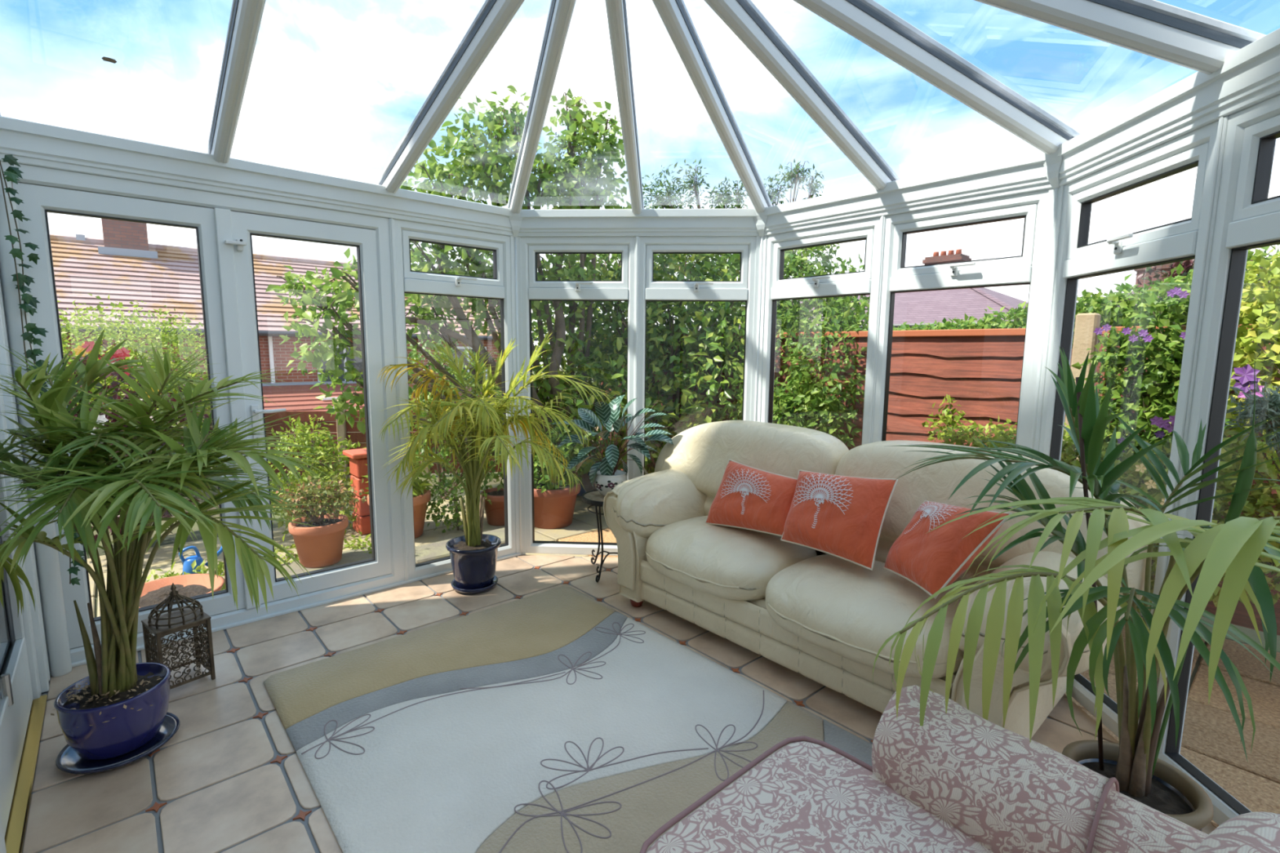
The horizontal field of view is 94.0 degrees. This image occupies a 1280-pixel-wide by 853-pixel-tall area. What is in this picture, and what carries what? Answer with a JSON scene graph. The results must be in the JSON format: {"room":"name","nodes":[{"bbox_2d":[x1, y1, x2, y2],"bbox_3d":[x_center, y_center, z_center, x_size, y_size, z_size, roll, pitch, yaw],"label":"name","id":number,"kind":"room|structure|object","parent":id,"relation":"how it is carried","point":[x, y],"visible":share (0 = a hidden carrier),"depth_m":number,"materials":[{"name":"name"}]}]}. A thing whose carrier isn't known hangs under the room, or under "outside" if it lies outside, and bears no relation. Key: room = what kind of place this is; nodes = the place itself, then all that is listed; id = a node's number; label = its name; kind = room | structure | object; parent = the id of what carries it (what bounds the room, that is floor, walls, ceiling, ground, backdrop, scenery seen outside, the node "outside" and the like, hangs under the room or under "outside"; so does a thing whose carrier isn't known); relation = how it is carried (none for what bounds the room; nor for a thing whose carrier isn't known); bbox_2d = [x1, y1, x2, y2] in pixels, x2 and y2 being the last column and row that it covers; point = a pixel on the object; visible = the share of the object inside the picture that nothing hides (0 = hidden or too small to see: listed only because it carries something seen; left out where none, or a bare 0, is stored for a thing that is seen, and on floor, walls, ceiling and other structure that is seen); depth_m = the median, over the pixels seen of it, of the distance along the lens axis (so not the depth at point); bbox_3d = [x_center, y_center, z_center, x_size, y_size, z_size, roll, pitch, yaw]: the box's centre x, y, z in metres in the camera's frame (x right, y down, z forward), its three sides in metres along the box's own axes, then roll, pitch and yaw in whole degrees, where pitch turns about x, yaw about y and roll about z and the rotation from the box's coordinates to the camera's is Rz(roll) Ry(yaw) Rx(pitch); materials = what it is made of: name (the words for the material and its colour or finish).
{"room":"sunroom","nodes":[
{"label":"sunroom","id":0,"kind":"room"},
{"bbox_2d":[22,555,1215,852],"bbox_3d":[-0.018,1.186,2.315,3.455,0.122,3.810,-6,10,-41],"label":"floor","id":1,"kind":"structure","parent":0,"point":[231,778],"depth_m":2.25,"materials":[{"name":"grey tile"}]},
{"bbox_2d":[53,662,180,774],"bbox_3d":[-1.829,1.016,2.093,0.332,0.237,0.332,-6,10,-41],"label":"plant pot","id":2,"kind":"object","parent":1,"relation":"on","point":[134,735],"visible":0.89,"depth_m":2.01,"materials":[{"name":"blue ceramic"}]},
{"bbox_2d":[0,328,331,728],"bbox_3d":[-1.529,0.337,1.961,0.800,1.308,1.357,-6,10,-41],"label":"potted palm","id":3,"kind":"object","parent":2,"relation":"in","point":[95,494],"visible":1,"depth_m":1.79,"materials":[{"name":"plant"}]},
{"bbox_2d":[141,582,215,689],"bbox_3d":[-1.937,0.863,2.501,0.188,0.436,0.188,6,9,36],"label":"lantern","id":4,"kind":"object","parent":1,"relation":"on","point":[181,618],"visible":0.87,"depth_m":2.48,"materials":[{"name":"metal"}]},
{"bbox_2d":[445,533,501,594],"bbox_3d":[-0.981,0.817,3.534,0.316,0.277,0.316,-6,10,-41],"label":"plant pot","id":5,"kind":"object","parent":1,"relation":"on","point":[473,571],"visible":0.89,"depth_m":3.43,"materials":[{"name":"blue ceramic"}]},
{"bbox_2d":[377,332,615,550],"bbox_3d":[-0.812,0.102,3.297,1.113,1.269,1.024,-6,10,-41],"label":"potted palm","id":6,"kind":"object","parent":5,"relation":"in","point":[486,414],"visible":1,"depth_m":3.26,"materials":[{"name":"plant"}]},
{"bbox_2d":[508,208,525,555],"bbox_3d":[-0.815,-0.249,3.977,0.092,2.286,0.134,-2,8,-19],"label":"post","id":7,"kind":"object","parent":1,"relation":"on","point":[515,220],"visible":0.82,"depth_m":3.93,"materials":[{"name":"white plastic"}]},
{"bbox_2d":[0,115,513,235],"bbox_3d":[-1.680,-1.215,3.097,2.376,0.160,0.136,-6,10,-41],"label":"beam","id":8,"kind":"structure","parent":7,"relation":"attached to","point":[32,143],"depth_m":2.80,"materials":[{"name":"white plastic"}]},
{"bbox_2d":[0,160,521,673],"bbox_3d":[-1.696,-0.078,3.221,2.339,2.126,0.132,-6,10,-41],"label":"door","id":9,"kind":"structure","parent":8,"relation":"attached to","point":[224,224],"depth_m":2.95,"materials":[{"name":"white plastic"}]},
{"bbox_2d":[388,217,515,581],"bbox_3d":[-1.131,-0.144,3.722,0.767,2.114,0.116,-6,10,-41],"label":"window","id":10,"kind":"structure","parent":8,"relation":"attached to","point":[404,280],"depth_m":3.59,"materials":[{"name":"white plastic"}]},
{"bbox_2d":[263,586,872,852],"bbox_3d":[-0.257,1.128,2.200,1.565,0.015,2.307,-6,10,-41],"label":"rug","id":11,"kind":"object","parent":1,"relation":"on","point":[557,720],"visible":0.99,"depth_m":2.21,"materials":[{"name":"grey carpet"}]},
{"bbox_2d":[582,489,617,582],"bbox_3d":[-0.204,0.678,3.777,0.353,0.501,0.377,-6,10,-41],"label":"side table","id":12,"kind":"object","parent":1,"relation":"on","point":[593,498],"visible":0.56,"depth_m":3.67,"materials":[{"name":"metal"}]},
{"bbox_2d":[593,469,627,496],"bbox_3d":[-0.185,0.358,3.751,0.215,0.140,0.215,-6,10,-41],"label":"flower pot","id":13,"kind":"object","parent":12,"relation":"on","point":[604,484],"visible":0.53,"depth_m":3.67,"materials":[{"name":"white ceramic"}]},
{"bbox_2d":[551,395,673,487],"bbox_3d":[-0.172,0.095,3.734,0.774,0.573,0.465,-1,7,-9],"label":"plant","id":14,"kind":"object","parent":12,"relation":"on","point":[609,414],"visible":0.97,"depth_m":3.68,"materials":[{"name":"green plant"}]},
{"bbox_2d":[750,207,767,422],"bbox_3d":[0.762,-0.223,3.885,0.092,2.286,0.134,4,8,26],"label":"post","id":15,"kind":"object","parent":1,"relation":"on","point":[760,220],"visible":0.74,"depth_m":3.81,"materials":[{"name":"white plastic"}]},
{"bbox_2d":[517,208,759,236],"bbox_3d":[-0.016,-1.293,3.815,1.653,0.160,0.136,1,7,3],"label":"beam","id":16,"kind":"structure","parent":15,"relation":"attached to","point":[726,222],"depth_m":3.76,"materials":[{"name":"white plastic"}]},
{"bbox_2d":[520,235,639,555],"bbox_3d":[-0.399,-0.170,3.972,0.775,2.114,0.116,1,7,3],"label":"window","id":17,"kind":"structure","parent":16,"relation":"attached to","point":[532,289],"depth_m":3.88,"materials":[{"name":"white plastic"}]},
{"bbox_2d":[637,236,756,476],"bbox_3d":[0.355,-0.157,3.929,0.757,2.114,0.116,1,7,3],"label":"window","id":18,"kind":"structure","parent":16,"relation":"attached to","point":[743,290],"depth_m":3.83,"materials":[{"name":"white plastic"}]},
{"bbox_2d":[764,150,1052,235],"bbox_3d":[1.310,-1.198,3.177,0.136,0.160,1.652,-6,10,-41],"label":"beam","id":19,"kind":"structure","parent":15,"relation":"attached to","point":[1024,173],"depth_m":3.00,"materials":[{"name":"white plastic"}]},
{"bbox_2d":[760,216,885,444],"bbox_3d":[1.045,-0.108,3.593,0.116,2.114,0.775,-6,10,-41],"label":"window","id":20,"kind":"structure","parent":19,"relation":"attached to","point":[868,281],"depth_m":3.43,"materials":[{"name":"white plastic"}]},
{"bbox_2d":[872,189,1048,449],"bbox_3d":[1.547,-0.031,3.033,0.116,2.114,0.757,-6,10,-41],"label":"window","id":21,"kind":"structure","parent":19,"relation":"attached to","point":[1025,268],"depth_m":2.89,"materials":[{"name":"white plastic"}]},
{"bbox_2d":[603,420,1149,738],"bbox_3d":[0.831,0.555,2.860,1.068,1.003,2.380,-6,10,-41],"label":"leather sofa","id":22,"kind":"object","parent":1,"relation":"on","point":[826,619],"visible":0.67,"depth_m":2.57,"materials":[{"name":"beige leather"}]},
{"bbox_2d":[645,515,817,600],"bbox_3d":[0.452,0.643,3.079,0.670,0.247,0.816,-6,10,-41],"label":"seat cushion","id":23,"kind":"object","parent":22,"relation":"on","point":[715,562],"depth_m":2.86,"materials":[{"name":"beige leather"}]},
{"bbox_2d":[704,459,797,536],"bbox_3d":[0.592,0.375,2.986,0.248,0.324,0.567,-6,10,-41],"label":"throw cushion","id":24,"kind":"object","parent":22,"relation":"on","point":[747,497],"visible":0.94,"depth_m":2.92,"materials":[{"name":"orange fabric"}]},
{"bbox_2d":[654,420,848,515],"bbox_3d":[0.604,0.283,3.415,0.409,0.610,1.200,-6,10,-41],"label":"cushion","id":25,"kind":"object","parent":22,"relation":"on","point":[701,454],"depth_m":3.29,"materials":[{"name":"beige leather"}]},
{"bbox_2d":[780,470,897,570],"bbox_3d":[0.848,0.369,2.626,0.287,0.337,0.532,-6,10,-41],"label":"throw cushion","id":26,"kind":"object","parent":22,"relation":"on","point":[842,517],"visible":1,"depth_m":2.52,"materials":[{"name":"orange fabric"}]},
{"bbox_2d":[765,554,967,679],"bbox_3d":[0.956,0.729,2.449,0.670,0.247,0.816,-6,10,-41],"label":"seat cushion","id":27,"kind":"object","parent":22,"relation":"on","point":[846,609],"depth_m":2.27,"materials":[{"name":"beige leather"}]},
{"bbox_2d":[883,500,1012,599],"bbox_3d":[1.129,0.435,2.284,0.294,0.305,0.392,-1,8,-12],"label":"throw cushion","id":28,"kind":"object","parent":22,"relation":"on","point":[932,561],"visible":0.97,"depth_m":2.16,"materials":[{"name":"orange fabric"}]},
{"bbox_2d":[834,440,1149,619],"bbox_3d":[1.386,0.404,2.540,0.409,0.610,1.200,-6,10,-41],"label":"cushion","id":29,"kind":"object","parent":22,"relation":"on","point":[935,482],"depth_m":2.46,"materials":[{"name":"beige leather"}]},
{"bbox_2d":[639,684,1279,852],"bbox_3d":[0.521,0.894,0.944,1.028,0.818,1.059,-6,10,-41],"label":"armchair","id":30,"kind":"object","parent":1,"relation":"on","point":[961,781],"visible":0.98,"depth_m":1.17,"materials":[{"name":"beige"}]},
{"bbox_2d":[645,741,992,852],"bbox_3d":[0.423,0.880,1.068,0.590,0.169,0.710,-6,10,-41],"label":"seat cushion","id":31,"kind":"object","parent":30,"relation":"on","point":[806,797],"depth_m":1.21,"materials":[{"name":"pink fabric"}]},
{"bbox_2d":[1193,811,1279,852],"bbox_3d":[0.742,0.755,0.714,0.550,0.460,0.247,-6,10,-41],"label":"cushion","id":32,"kind":"object","parent":30,"relation":"on","point":[1251,832],"depth_m":0.79,"materials":[{"name":"fabric"}]},
{"bbox_2d":[1025,143,1064,451],"bbox_3d":[1.810,-0.062,2.715,0.134,2.286,0.092,-2,8,-19],"label":"post","id":33,"kind":"object","parent":1,"relation":"on","point":[1052,164],"visible":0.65,"depth_m":2.65,"materials":[{"name":"white plastic"}]},
{"bbox_2d":[1062,740,1213,831],"bbox_3d":[1.312,1.077,1.608,0.314,0.297,0.314,-6,10,-41],"label":"plant pot","id":34,"kind":"object","parent":1,"relation":"on","point":[1081,752],"visible":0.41,"depth_m":1.61,"materials":[{"name":"beige ceramic"}]},
{"bbox_2d":[872,345,1279,814],"bbox_3d":[1.162,0.395,1.510,1.041,1.199,1.455,3,8,22],"label":"potted palm","id":35,"kind":"object","parent":34,"relation":"in","point":[1233,548],"visible":0.96,"depth_m":1.31,"materials":[{"name":"plant"}]},
{"bbox_2d":[0,0,1265,213],"bbox_3d":[0.039,-1.451,2.004,3.618,0.728,4.063,-6,10,-41],"label":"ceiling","id":36,"kind":"structure","parent":0,"point":[1163,31],"depth_m":2.38,"materials":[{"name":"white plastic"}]},
{"bbox_2d":[1057,27,1279,186],"bbox_3d":[1.793,-1.015,1.795,0.136,0.160,1.653,1,7,3],"label":"beam","id":37,"kind":"structure","parent":36,"relation":"attached to","point":[1249,76],"depth_m":1.93,"materials":[{"name":"white plastic"}]},
{"bbox_2d":[1039,115,1228,737],"bbox_3d":[1.795,0.065,2.312,0.116,2.114,0.775,1,7,3],"label":"window","id":38,"kind":"structure","parent":37,"relation":"attached to","point":[1202,148],"depth_m":2.14,"materials":[{"name":"white plastic"}]},
{"bbox_2d":[1156,94,1279,826],"bbox_3d":[1.750,0.161,1.563,0.116,2.114,0.757,1,7,3],"label":"window","id":39,"kind":"structure","parent":37,"relation":"attached to","point":[1246,219],"depth_m":1.82,"materials":[{"name":"white plastic"}]},
{"bbox_2d":[85,483,1279,828],"bbox_3d":[-0.039,1.260,2.313,6.200,0.045,9.000,-6,10,-41],"label":"paving","id":40,"kind":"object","parent":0,"point":[1211,740],"visible":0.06,"depth_m":2.72,"materials":[{"name":"grey stone"}]},
{"bbox_2d":[65,341,212,543],"bbox_3d":[-3.865,0.154,4.491,1.313,1.575,1.440,-6,10,-41],"label":"flowering shrub","id":41,"kind":"object","parent":40,"relation":"on","point":[124,353],"visible":0.06,"depth_m":4.39,"materials":[{"name":"red plant"}]},
{"bbox_2d":[73,345,88,356],"bbox_3d":[-3.836,-0.518,4.098,0.086,0.084,0.025,-6,10,-41],"label":"flower","id":42,"kind":"object","parent":41,"relation":"on","point":[80,348],"depth_m":4.09,"materials":[{"name":"yellow plant"}]},
{"bbox_2d":[78,342,91,353],"bbox_3d":[-3.799,-0.536,4.098,0.090,0.078,0.024,-6,10,-41],"label":"flower","id":43,"kind":"object","parent":41,"relation":"on","point":[84,345],"depth_m":4.09,"materials":[{"name":"red plant"}]},
{"bbox_2d":[80,341,94,351],"bbox_3d":[-3.776,-0.550,4.098,0.090,0.076,0.024,-6,10,-41],"label":"flower","id":44,"kind":"object","parent":41,"relation":"on","point":[91,344],"depth_m":4.09,"materials":[{"name":"red plant"}]},
{"bbox_2d":[96,414,108,425],"bbox_3d":[-3.708,-0.046,4.098,0.089,0.078,0.030,-6,10,-41],"label":"flower","id":45,"kind":"object","parent":41,"relation":"on","point":[102,417],"depth_m":4.11,"materials":[{"name":"white plant"}]},
{"bbox_2d":[111,351,124,360],"bbox_3d":[-3.580,-0.490,4.098,0.088,0.082,0.025,-6,10,-41],"label":"flower","id":46,"kind":"object","parent":41,"relation":"on","point":[117,354],"depth_m":4.09,"materials":[{"name":"red plant"}]},
{"bbox_2d":[115,346,130,359],"bbox_3d":[-3.548,-0.504,4.098,0.083,0.085,0.026,-6,10,-41],"label":"flower","id":47,"kind":"object","parent":41,"relation":"on","point":[124,353],"depth_m":4.10,"materials":[{"name":"red plant"}]},
{"bbox_2d":[120,364,133,375],"bbox_3d":[-3.525,-0.390,4.098,0.082,0.085,0.028,-6,10,-41],"label":"flower","id":48,"kind":"object","parent":41,"relation":"on","point":[126,373],"depth_m":4.10,"materials":[{"name":"red plant"}]},
{"bbox_2d":[138,573,225,608],"bbox_3d":[-2.544,0.994,3.245,0.490,0.215,0.490,-6,10,-41],"label":"bowl planter","id":49,"kind":"object","parent":40,"relation":"on","point":[153,592],"visible":0.4,"depth_m":3.34,"materials":[{"name":"ceramic"}]},
{"bbox_2d":[178,546,222,574],"bbox_3d":[-2.918,0.884,4.016,0.287,0.229,0.128,-6,10,-41],"label":"watering can","id":50,"kind":"object","parent":40,"relation":"on","point":[187,567],"visible":0.64,"depth_m":3.94,"materials":[{"name":"blue plastic"}]},
{"bbox_2d":[266,413,366,535],"bbox_3d":[-2.763,0.429,5.026,0.985,1.036,0.972,0,7,-7],"label":"shrub","id":51,"kind":"object","parent":40,"relation":"on","point":[319,450],"visible":0.52,"depth_m":5.07,"materials":[{"name":"green plant"}]},
{"bbox_2d":[288,513,348,568],"bbox_3d":[-2.168,0.777,4.044,0.356,0.290,0.356,-6,10,-41],"label":"terracotta pot","id":52,"kind":"object","parent":40,"relation":"on","point":[322,546],"visible":0.88,"depth_m":3.94,"materials":[{"name":"ceramic"}]},
{"bbox_2d":[273,472,366,524],"bbox_3d":[-2.152,0.493,4.018,0.551,0.355,0.532,-6,10,-41],"label":"azalea","id":53,"kind":"object","parent":52,"relation":"on","point":[327,500],"visible":0.95,"depth_m":3.97,"materials":[{"name":"green plant"}]},
{"bbox_2d":[274,529,372,564],"bbox_3d":[-2.224,0.893,4.204,0.799,0.336,0.476,-6,10,-41],"label":"groundcover","id":54,"kind":"object","parent":40,"relation":"on","point":[359,540],"visible":0.41,"depth_m":4.30,"materials":[{"name":"green plant"}]},
{"bbox_2d":[275,546,372,578],"bbox_3d":[-2.086,0.968,4.020,0.680,0.080,0.460,-6,10,-41],"label":"stone plinth","id":55,"kind":"object","parent":40,"relation":"on","point":[353,555],"visible":0.1,"depth_m":4.07,"materials":[{"name":"beige stone"}]},
{"bbox_2d":[342,448,370,535],"bbox_3d":[-2.246,0.534,5.021,0.370,0.680,0.280,-6,10,-41],"label":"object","id":56,"kind":"object","parent":40,"relation":"on","point":[357,457],"visible":0.38,"depth_m":4.88,"materials":[{"name":"orange brick"}]},
{"bbox_2d":[367,486,431,538],"bbox_3d":[-1.954,0.716,4.866,0.480,0.360,0.480,-6,10,-41],"label":"terracotta pot","id":57,"kind":"object","parent":40,"relation":"on","point":[420,503],"visible":0.2,"depth_m":4.79,"materials":[{"name":"ceramic"}]},
{"bbox_2d":[361,457,435,497],"bbox_3d":[-1.966,0.409,4.827,0.606,0.565,0.608,-6,10,-41],"label":"plant","id":58,"kind":"object","parent":57,"relation":"in","point":[418,482],"visible":0.14,"depth_m":4.82,"materials":[{"name":"green plant"}]},
{"bbox_2d":[265,84,631,492],"bbox_3d":[-1.379,-1.067,5.159,3.142,3.938,1.352,-4,9,-32],"label":"tree","id":59,"kind":"object","parent":40,"relation":"on","point":[571,178],"visible":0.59,"depth_m":5.10,"materials":[{"name":"green plant"}]},
{"bbox_2d":[425,462,491,533],"bbox_3d":[-1.583,0.614,5.066,0.629,0.626,0.599,-6,10,-41],"label":"bush","id":60,"kind":"object","parent":40,"relation":"on","point":[455,517],"visible":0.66,"depth_m":4.96,"materials":[{"name":"green plant"}]},
{"bbox_2d":[414,527,505,564],"bbox_3d":[-1.284,0.909,4.448,0.900,0.100,0.320,-6,10,-41],"label":"stone kerb","id":61,"kind":"object","parent":40,"relation":"on","point":[436,550],"visible":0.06,"depth_m":4.27,"materials":[{"name":"beige stone"}]},
{"bbox_2d":[406,332,561,499],"bbox_3d":[-1.750,-0.071,5.865,2.186,1.722,1.445,3,8,18],"label":"shrub","id":62,"kind":"object","parent":40,"relation":"on","point":[412,353],"visible":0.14,"depth_m":5.88,"materials":[{"name":"green plant"}]},
{"bbox_2d":[480,487,504,525],"bbox_3d":[-1.227,0.711,5.267,0.340,0.280,0.340,-6,10,-41],"label":"terracotta pot","id":63,"kind":"object","parent":40,"relation":"on","point":[495,512],"visible":0.62,"depth_m":5.15,"materials":[{"name":"ceramic"}]},
{"bbox_2d":[533,477,580,528],"bbox_3d":[-0.774,0.679,5.235,0.500,0.360,0.500,-6,10,-41],"label":"terracotta pot","id":64,"kind":"object","parent":40,"relation":"on","point":[553,508],"visible":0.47,"depth_m":5.06,"materials":[{"name":"ceramic"}]},
{"bbox_2d":[533,415,591,493],"bbox_3d":[-0.772,0.261,5.193,0.692,0.698,0.642,-6,10,-41],"label":"bush","id":65,"kind":"object","parent":64,"relation":"in","point":[545,480],"visible":0.47,"depth_m":5.09,"materials":[{"name":"green plant"}]},
{"bbox_2d":[493,253,780,476],"bbox_3d":[0.001,-0.736,6.191,2.843,3.007,2.609,2,7,10],"label":"shrub","id":66,"kind":"object","parent":40,"relation":"on","point":[609,354],"visible":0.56,"depth_m":5.69,"materials":[{"name":"green plant"}]},
{"bbox_2d":[921,393,1111,466],"bbox_3d":[2.239,0.454,3.783,0.479,1.262,1.122,-4,9,-33],"label":"plant","id":67,"kind":"object","parent":40,"relation":"on","point":[1001,435],"visible":0.37,"depth_m":3.95,"materials":[{"name":"green plant"}]},
{"bbox_2d":[1068,271,1258,564],"bbox_3d":[2.823,0.153,3.292,0.544,1.999,0.916,-6,10,-41],"label":"flowering bush","id":68,"kind":"object","parent":40,"relation":"on","point":[1162,348],"visible":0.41,"depth_m":3.26,"materials":[{"name":"green plant"}]},
{"bbox_2d":[1142,334,1154,342],"bbox_3d":[2.666,-0.462,3.132,0.048,0.041,0.012,7,10,39],"label":"flower","id":69,"kind":"object","parent":68,"relation":"on","point":[1146,339],"depth_m":3.13,"materials":[{"name":"purple plant"}]},
{"bbox_2d":[1149,415,1163,426],"bbox_3d":[2.659,-0.028,3.071,0.019,0.054,0.058,-6,10,-43],"label":"flower","id":70,"kind":"object","parent":68,"relation":"on","point":[1155,420],"depth_m":3.07,"materials":[{"name":"purple plant"}]},
{"bbox_2d":[1154,430,1165,438],"bbox_3d":[2.671,0.041,3.066,0.048,0.040,0.016,7,10,43],"label":"flower","id":71,"kind":"object","parent":68,"relation":"on","point":[1161,433],"depth_m":3.07,"materials":[{"name":"purple plant"}]},
{"bbox_2d":[1156,419,1170,428],"bbox_3d":[2.676,-0.014,3.053,0.060,0.049,0.019,7,10,41],"label":"flower","id":72,"kind":"object","parent":68,"relation":"on","point":[1166,424],"depth_m":3.05,"materials":[{"name":"purple plant"}]},
{"bbox_2d":[1171,287,1182,295],"bbox_3d":[2.728,-0.688,3.034,0.047,0.044,0.010,8,10,43],"label":"flower","id":73,"kind":"object","parent":68,"relation":"on","point":[1175,291],"depth_m":3.03,"materials":[{"name":"purple plant"}]},
{"bbox_2d":[1177,290,1189,298],"bbox_3d":[2.746,-0.668,3.017,0.048,0.042,0.010,7,10,41],"label":"flower","id":74,"kind":"object","parent":68,"relation":"on","point":[1184,293],"depth_m":3.02,"materials":[{"name":"purple plant"}]},
{"bbox_2d":[1060,430,1278,614],"bbox_3d":[2.533,0.623,3.043,0.642,1.124,1.034,-5,9,-37],"label":"bush","id":75,"kind":"object","parent":40,"relation":"on","point":[1138,468],"visible":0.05,"depth_m":2.98,"materials":[{"name":"green plant"}]},
{"bbox_2d":[1135,463,1146,473],"bbox_3d":[2.353,0.195,2.802,0.021,0.045,0.049,-6,10,-41],"label":"flower","id":76,"kind":"object","parent":75,"relation":"on","point":[1142,464],"depth_m":2.80,"materials":[{"name":"yellow plant"}]},
{"bbox_2d":[1144,479,1156,488],"bbox_3d":[2.373,0.268,2.773,0.021,0.044,0.047,-6,10,-41],"label":"flower","id":77,"kind":"object","parent":75,"relation":"on","point":[1150,481],"depth_m":2.77,"materials":[{"name":"yellow plant"}]},
{"bbox_2d":[1210,244,1279,604],"bbox_3d":[2.978,0.110,2.687,0.843,2.244,0.904,-6,10,-41],"label":"flowering bush","id":78,"kind":"object","parent":40,"relation":"on","point":[1267,299],"visible":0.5,"depth_m":2.73,"materials":[{"name":"green plant"}]},
{"bbox_2d":[1231,364,1259,384],"bbox_3d":[2.737,-0.236,2.698,0.031,0.095,0.091,-6,10,-41],"label":"flower","id":79,"kind":"object","parent":78,"relation":"on","point":[1247,378],"depth_m":2.70,"materials":[{"name":"purple plant"}]},
{"bbox_2d":[1232,375,1261,392],"bbox_3d":[2.742,-0.197,2.697,0.032,0.095,0.088,-6,10,-41],"label":"flower","id":80,"kind":"object","parent":78,"relation":"on","point":[1246,382],"depth_m":2.70,"materials":[{"name":"purple plant"}]},
{"bbox_2d":[1237,382,1263,398],"bbox_3d":[2.752,-0.157,2.690,0.032,0.094,0.092,-6,10,-41],"label":"flower","id":81,"kind":"object","parent":78,"relation":"on","point":[1243,386],"depth_m":2.69,"materials":[{"name":"purple plant"}]},
{"bbox_2d":[1224,382,1279,462],"bbox_3d":[2.712,0.518,2.528,0.240,1.463,0.529,-6,10,-41],"label":"conifer","id":82,"kind":"object","parent":40,"relation":"on","point":[1270,405],"visible":0.9,"depth_m":2.52,"materials":[{"name":"green plant"}]},
{"bbox_2d":[89,366,1279,652],"bbox_3d":[1.616,0.916,6.311,70.000,0.280,80.000,-6,10,-41],"label":"ground","id":83,"kind":"structure","parent":0,"point":[1251,633],"depth_m":5.18,"materials":[{"name":"stone"}]},
{"bbox_2d":[57,293,267,460],"bbox_3d":[-5.294,-0.291,5.978,2.439,2.062,2.191,-1,8,-11],"label":"hedge","id":84,"kind":"object","parent":83,"relation":"on","point":[172,340],"visible":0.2,"depth_m":6.05,"materials":[{"name":"green plant"}]},
{"bbox_2d":[145,560,226,590],"bbox_3d":[-2.866,0.997,3.753,0.698,0.306,0.381,-2,8,-17],"label":"groundcover","id":85,"kind":"object","parent":83,"relation":"on","point":[220,566],"visible":0.14,"depth_m":3.76,"materials":[{"name":"green plant"}]},
{"bbox_2d":[49,217,537,416],"bbox_3d":[-12.846,-2.708,15.086,19.100,6.500,7.660,-6,10,-41],"label":"house","id":86,"kind":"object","parent":83,"relation":"on","point":[122,265],"visible":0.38,"depth_m":14.27,"materials":[{"name":"red brick"}]},
{"bbox_2d":[262,381,364,422],"bbox_3d":[-7.381,-0.185,13.736,3.100,1.540,2.790,-6,10,-41],"label":"store","id":87,"kind":"object","parent":83,"relation":"on","point":[293,396],"visible":0.16,"depth_m":13.71,"materials":[{"name":"red wood"}]},
{"bbox_2d":[264,400,502,479],"bbox_3d":[-3.050,0.151,7.147,2.922,0.940,0.100,-1,7,-8],"label":"fence","id":88,"kind":"object","parent":83,"relation":"on","point":[342,430],"visible":0.02,"depth_m":7.03,"materials":[{"name":"wood"}]},
{"bbox_2d":[641,158,831,326],"bbox_3d":[1.143,-1.243,7.079,2.391,3.772,1.348,2,8,11],"label":"tree","id":89,"kind":"object","parent":83,"relation":"on","point":[660,199],"visible":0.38,"depth_m":6.79,"materials":[{"name":"green plant"}]},
{"bbox_2d":[706,243,870,447],"bbox_3d":[1.386,-0.523,5.444,1.717,2.784,1.988,2,8,14],"label":"evergreen shrub","id":90,"kind":"object","parent":83,"relation":"on","point":[841,308],"visible":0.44,"depth_m":5.05,"materials":[{"name":"green plant"}]},
{"bbox_2d":[697,248,1027,332],"bbox_3d":[8.728,-3.283,20.833,8.560,5.150,11.060,-6,10,-41],"label":"house","id":91,"kind":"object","parent":83,"relation":"on","point":[930,306],"visible":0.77,"depth_m":17.04,"materials":[{"name":"brick"}]},
{"bbox_2d":[594,312,1279,635],"bbox_3d":[1.944,0.065,4.768,0.110,1.810,7.500,-6,10,-41],"label":"fence","id":92,"kind":"object","parent":83,"relation":"on","point":[980,369],"visible":0.12,"depth_m":4.34,"materials":[{"name":"brown wood"}]},
{"bbox_2d":[893,296,1124,348],"bbox_3d":[4.360,-0.487,7.608,1.197,2.214,2.849,-6,10,-41],"label":"hedge","id":93,"kind":"object","parent":83,"relation":"on","point":[990,322],"visible":0.25,"depth_m":7.25,"materials":[{"name":"green plant"}]},
{"bbox_2d":[1064,260,1274,417],"bbox_3d":[15.043,-1.899,13.452,6.060,4.410,8.464,-6,10,-41],"label":"house","id":94,"kind":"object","parent":83,"relation":"on","point":[1166,267],"visible":0.06,"depth_m":15.05,"materials":[{"name":"brick"}]},
{"bbox_2d":[1074,244,1279,342],"bbox_3d":[5.554,-0.550,6.213,1.232,2.706,2.622,-6,10,-41],"label":"hedge","id":95,"kind":"object","parent":83,"relation":"on","point":[1117,297],"visible":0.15,"depth_m":6.26,"materials":[{"name":"green plant"}]},
{"bbox_2d":[1134,258,1262,297],"bbox_3d":[7.120,-0.714,6.648,1.100,2.970,2.783,-6,10,-41],"label":"tree","id":96,"kind":"object","parent":83,"relation":"on","point":[1188,265],"visible":0.14,"depth_m":7.21,"materials":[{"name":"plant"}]},
{"bbox_3d":[-1.330,0.091,0.794,0.340,2.820,5.100,-6,10,-41],"label":"wall","id":97,"kind":"structure","parent":0,"visible":0},
{"bbox_2d":[0,193,71,852],"bbox_3d":[-2.073,0.076,1.914,0.148,2.150,1.450,-6,10,-41],"label":"window frame","id":98,"kind":"structure","parent":97,"relation":"in","point":[24,671],"depth_m":2.30,"materials":[{"name":"white plastic"}]},
{"bbox_2d":[0,154,86,585],"bbox_3d":[-2.379,-0.183,2.389,0.127,1.723,0.146,-6,10,-41],"label":"ivy","id":99,"kind":"object","parent":98,"relation":"hanging from","point":[12,173],"visible":0.58,"depth_m":2.33,"materials":[{"name":"green plant"}]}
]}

